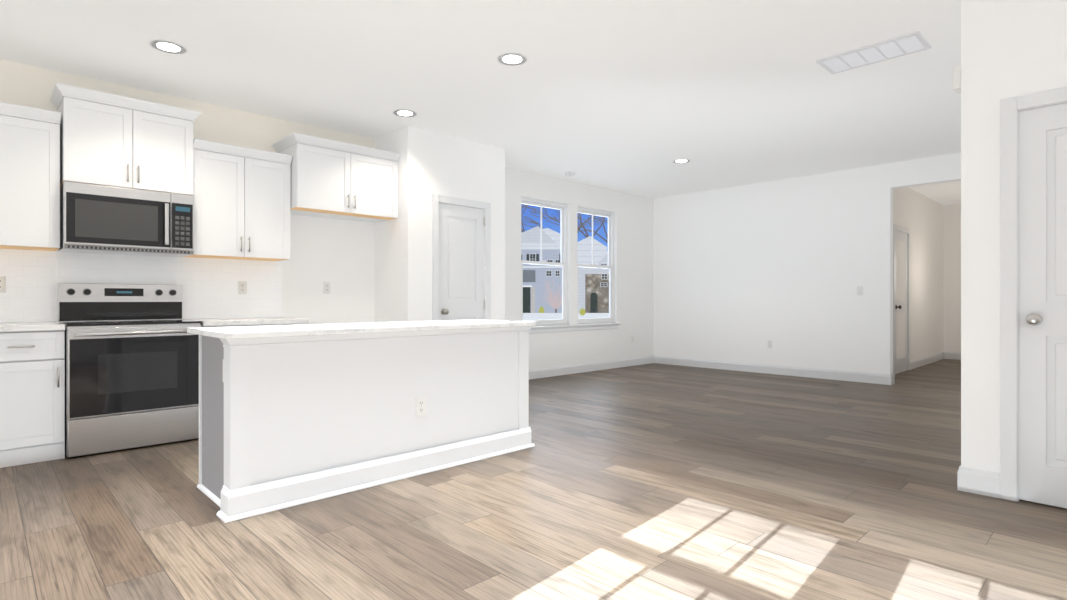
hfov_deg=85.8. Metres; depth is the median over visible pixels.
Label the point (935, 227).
wall
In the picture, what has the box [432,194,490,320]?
pantry door
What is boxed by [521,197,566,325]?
window
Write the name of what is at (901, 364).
hall door
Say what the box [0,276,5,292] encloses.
outlet
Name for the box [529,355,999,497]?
baseboard
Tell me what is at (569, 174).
smoke detector
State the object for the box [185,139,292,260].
upper cabinet
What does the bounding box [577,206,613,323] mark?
window
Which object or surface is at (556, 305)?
shrubs
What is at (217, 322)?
countertop
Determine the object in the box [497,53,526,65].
recessed light
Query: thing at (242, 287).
outlet
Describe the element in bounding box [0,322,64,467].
base cabinet
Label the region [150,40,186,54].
recessed light
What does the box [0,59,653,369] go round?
wall
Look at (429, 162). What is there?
wall
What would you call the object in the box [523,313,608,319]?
ground
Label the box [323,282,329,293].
outlet
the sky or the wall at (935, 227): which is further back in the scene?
the sky
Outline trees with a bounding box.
[521,204,607,242]
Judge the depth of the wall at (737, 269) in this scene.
8.01 m
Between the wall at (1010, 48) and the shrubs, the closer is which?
the wall at (1010, 48)
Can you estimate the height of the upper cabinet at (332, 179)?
0.632 m
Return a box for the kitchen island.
[187,319,535,522]
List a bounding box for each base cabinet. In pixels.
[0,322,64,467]
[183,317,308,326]
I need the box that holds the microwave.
[58,181,193,256]
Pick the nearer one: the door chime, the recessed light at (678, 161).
the door chime
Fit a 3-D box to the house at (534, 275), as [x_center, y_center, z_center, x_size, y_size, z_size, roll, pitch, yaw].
[0.207,-1.264,36.700,4.383,6.083,6.600,0,0,0]
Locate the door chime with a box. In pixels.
[953,66,960,93]
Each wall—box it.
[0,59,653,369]
[375,126,504,321]
[654,153,960,373]
[893,187,960,373]
[961,0,1066,472]
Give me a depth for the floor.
2.73 m
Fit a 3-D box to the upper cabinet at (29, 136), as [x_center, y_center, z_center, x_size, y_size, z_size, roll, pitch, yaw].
[-3.719,-0.826,3.780,0.909,0.932,0.392,0,0,-44]
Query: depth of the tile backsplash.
4.62 m
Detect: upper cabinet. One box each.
[0,102,60,250]
[50,83,200,195]
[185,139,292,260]
[272,132,399,222]
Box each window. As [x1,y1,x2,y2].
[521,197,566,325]
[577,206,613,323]
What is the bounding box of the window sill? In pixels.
[529,323,620,332]
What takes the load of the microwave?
attached to the upper cabinet at (107, 139)
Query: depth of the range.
4.08 m
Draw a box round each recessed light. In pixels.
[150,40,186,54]
[393,110,416,116]
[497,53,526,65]
[673,159,689,163]
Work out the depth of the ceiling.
4.26 m
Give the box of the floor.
[0,359,1066,599]
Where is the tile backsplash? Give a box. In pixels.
[0,249,280,321]
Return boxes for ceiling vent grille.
[816,31,930,74]
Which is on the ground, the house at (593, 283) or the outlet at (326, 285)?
the house at (593, 283)
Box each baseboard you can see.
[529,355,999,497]
[890,351,960,384]
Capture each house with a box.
[521,226,561,312]
[577,236,608,312]
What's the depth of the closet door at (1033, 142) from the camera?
2.96 m
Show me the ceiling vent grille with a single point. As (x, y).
(914, 42)
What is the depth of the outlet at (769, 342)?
8.17 m
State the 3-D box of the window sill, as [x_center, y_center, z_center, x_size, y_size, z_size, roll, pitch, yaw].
[0.558,0.395,8.196,2.130,0.090,0.085,0,0,-44]
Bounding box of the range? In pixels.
[58,283,200,457]
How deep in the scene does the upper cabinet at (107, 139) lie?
4.20 m
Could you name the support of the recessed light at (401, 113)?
in the ceiling
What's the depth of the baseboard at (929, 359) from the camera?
9.53 m
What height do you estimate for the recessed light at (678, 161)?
0.006 m
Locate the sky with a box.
[521,204,607,250]
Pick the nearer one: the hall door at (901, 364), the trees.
the hall door at (901, 364)
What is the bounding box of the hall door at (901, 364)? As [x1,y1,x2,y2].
[893,224,909,374]
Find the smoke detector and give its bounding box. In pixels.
[565,172,574,176]
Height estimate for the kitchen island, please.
0.895 m
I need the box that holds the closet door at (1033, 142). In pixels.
[1000,87,1066,507]
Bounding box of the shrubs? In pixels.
[539,279,584,315]
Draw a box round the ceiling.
[0,0,960,204]
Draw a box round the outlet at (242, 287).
[238,281,246,293]
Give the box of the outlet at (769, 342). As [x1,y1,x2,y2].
[767,340,771,347]

